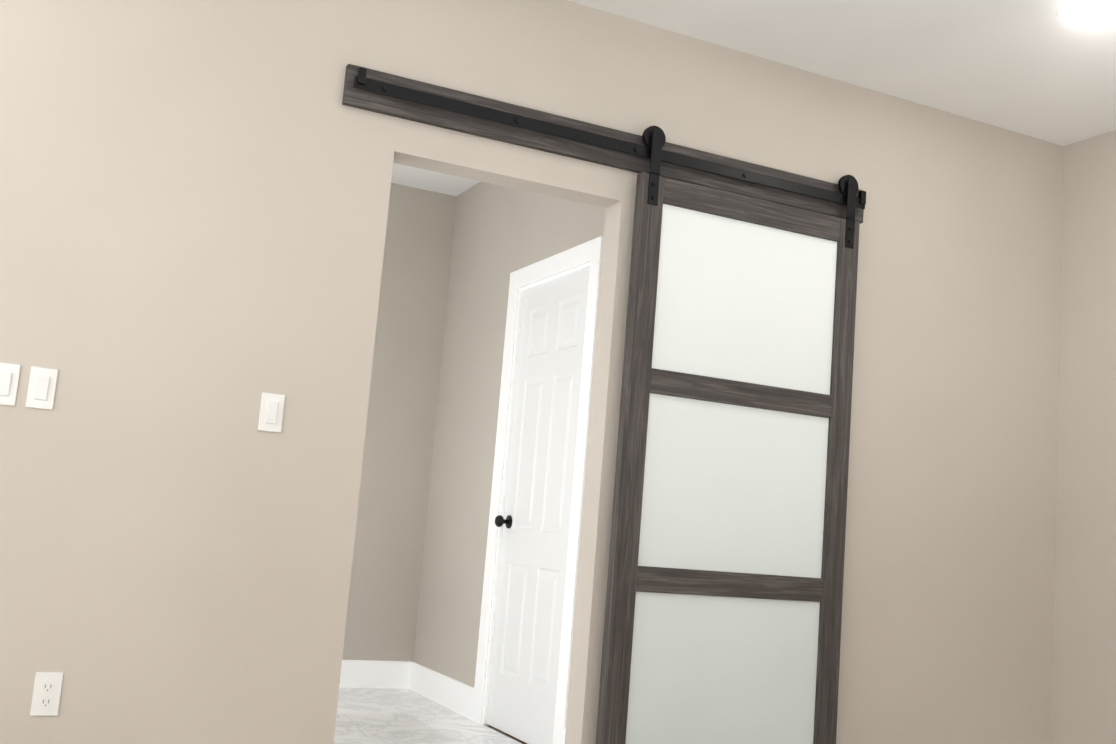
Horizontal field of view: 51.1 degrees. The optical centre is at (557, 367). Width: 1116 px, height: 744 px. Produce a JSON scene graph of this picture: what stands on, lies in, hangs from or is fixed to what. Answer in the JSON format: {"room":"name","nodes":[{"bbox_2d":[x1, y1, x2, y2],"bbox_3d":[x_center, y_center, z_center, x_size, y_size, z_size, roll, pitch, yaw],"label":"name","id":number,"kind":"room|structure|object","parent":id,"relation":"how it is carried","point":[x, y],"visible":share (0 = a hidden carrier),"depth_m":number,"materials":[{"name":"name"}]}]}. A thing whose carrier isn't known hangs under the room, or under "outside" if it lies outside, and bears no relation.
{"room":"empty room","nodes":[
{"label":"empty room","id":0,"kind":"room"},
{"bbox_2d":[0,0,409,743],"bbox_3d":[-1.790,-0.061,3.944,1.939,2.740,1.560,8,-9,-25],"label":"wall block","id":1,"kind":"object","parent":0,"point":[194,200],"visible":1,"depth_m":3.41,"materials":[{"name":"paint"}]},
{"bbox_2d":[0,362,20,405],"bbox_3d":[-1.556,0.038,3.169,0.162,0.115,0.015,8,-9,-25],"label":"switch plate","id":2,"kind":"object","parent":1,"relation":"attached to","point":[9,376],"visible":1,"depth_m":3.19,"materials":[{"name":"white plastic"}]},
{"bbox_2d":[25,366,57,409],"bbox_3d":[-1.428,0.057,3.229,0.070,0.115,0.015,8,-9,-25],"label":"switch plate","id":3,"kind":"object","parent":1,"relation":"attached to","point":[41,388],"visible":1,"depth_m":3.23,"materials":[{"name":"white plastic"}]},
{"bbox_2d":[30,672,63,715],"bbox_3d":[-1.389,0.887,3.169,0.070,0.115,0.008,8,-9,-25],"label":"outlet","id":4,"kind":"object","parent":1,"relation":"attached to","point":[46,694],"visible":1,"depth_m":3.17,"materials":[{"name":"white plastic"}]},
{"bbox_2d":[258,392,284,432],"bbox_3d":[-0.858,0.135,3.497,0.070,0.115,0.015,8,-9,-25],"label":"light switch","id":5,"kind":"object","parent":1,"relation":"attached to","point":[271,412],"visible":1,"depth_m":3.49,"materials":[{"name":"white plastic"}]},
{"bbox_2d":[342,183,455,660],"bbox_3d":[-1.320,0.294,6.231,1.590,2.740,0.120,8,-9,-25],"label":"wall","id":6,"kind":"structure","parent":0,"point":[382,607],"depth_m":6.36,"materials":[{"name":"paint"}]},
{"bbox_2d":[339,660,409,688],"bbox_3d":[-1.394,1.569,5.994,1.350,0.145,0.014,8,-9,-25],"label":"baseboard","id":7,"kind":"structure","parent":6,"relation":"attached to","point":[354,673],"depth_m":6.18,"materials":[{"name":"white wood"}]},
{"bbox_2d":[333,688,521,743],"bbox_3d":[-0.841,1.533,4.823,1.350,0.024,2.600,8,-9,-25],"label":"floor","id":8,"kind":"structure","parent":0,"point":[383,716],"depth_m":5.23,"materials":[{"name":"tile"}]},
{"bbox_2d":[485,725,526,743],"bbox_3d":[-1.111,1.206,2.490,7.820,0.050,7.810,8,-9,-25],"label":"floor","id":9,"kind":"structure","parent":0,"point":[502,732],"depth_m":5.17,"materials":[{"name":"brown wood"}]},
{"bbox_2d":[412,181,605,723],"bbox_3d":[0.037,0.293,5.437,0.420,2.740,2.480,8,-9,-25],"label":"wall","id":10,"kind":"structure","parent":0,"point":[501,234],"depth_m":5.96,"materials":[{"name":"paint"}]},
{"bbox_2d":[407,661,473,719],"bbox_3d":[-0.588,1.614,5.845,0.014,0.145,0.911,8,-9,-25],"label":"baseboard","id":11,"kind":"structure","parent":10,"relation":"attached to","point":[454,695],"depth_m":5.81,"materials":[{"name":"white wood"}]},
{"bbox_2d":[471,236,602,743],"bbox_3d":[-0.051,0.556,5.168,0.136,2.134,0.958,8,-9,-25],"label":"door frame","id":12,"kind":"structure","parent":10,"relation":"attached to","point":[590,251],"depth_m":5.34,"materials":[{"name":"white wood"}]},
{"bbox_2d":[486,268,589,743],"bbox_3d":[-0.101,0.597,5.134,0.107,2.020,0.753,8,-9,-25],"label":"bathroom door","id":13,"kind":"structure","parent":10,"relation":"in","point":[535,520],"depth_m":5.14,"materials":[{"name":"white wood"}]},
{"bbox_2d":[393,0,1063,743],"bbox_3d":[0.733,0.197,4.333,2.985,2.740,0.120,8,-9,-25],"label":"wall","id":14,"kind":"structure","parent":0,"point":[949,580],"depth_m":4.54,"materials":[{"name":"paint"}]},
{"bbox_2d":[342,64,863,223],"bbox_3d":[0.257,-0.760,4.117,2.070,0.130,0.026,8,-9,-25],"label":"board","id":15,"kind":"object","parent":14,"relation":"attached to","point":[419,113],"visible":0.67,"depth_m":4.00,"materials":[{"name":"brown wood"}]},
{"bbox_2d":[354,67,865,208],"bbox_3d":[0.272,-0.776,4.089,2.030,0.068,0.040,8,-9,-25],"label":"track","id":16,"kind":"object","parent":15,"relation":"attached to","point":[362,82],"visible":1,"depth_m":4.00,"materials":[{"name":"black metal"}]},
{"bbox_2d":[596,126,859,743],"bbox_3d":[0.640,0.354,4.140,0.960,2.331,0.050,8,-9,-25],"label":"barn door","id":17,"kind":"structure","parent":16,"relation":"hanging from","point":[723,611],"depth_m":4.12,"materials":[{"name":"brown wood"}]},
{"bbox_2d":[391,0,1115,195],"bbox_3d":[-0.886,-1.574,2.875,7.820,0.100,7.810,8,-9,-25],"label":"ceiling","id":18,"kind":"structure","parent":0,"point":[1040,69],"depth_m":4.25,"materials":[{"name":"paint"}]},
{"bbox_2d":[1057,0,1115,23],"bbox_3d":[1.748,-1.174,3.833,0.200,0.009,0.200,8,-9,-25],"label":"recessed light","id":19,"kind":"object","parent":18,"relation":"in","point":[1083,11],"visible":1,"depth_m":3.84,"materials":[{"name":"white plastic"}]},
{"bbox_2d":[1051,130,1115,743],"bbox_3d":[3.124,0.194,2.917,0.120,2.740,4.730,8,-9,-25],"label":"wall","id":20,"kind":"structure","parent":0,"point":[1084,674],"depth_m":4.78,"materials":[{"name":"paint"}]}
]}

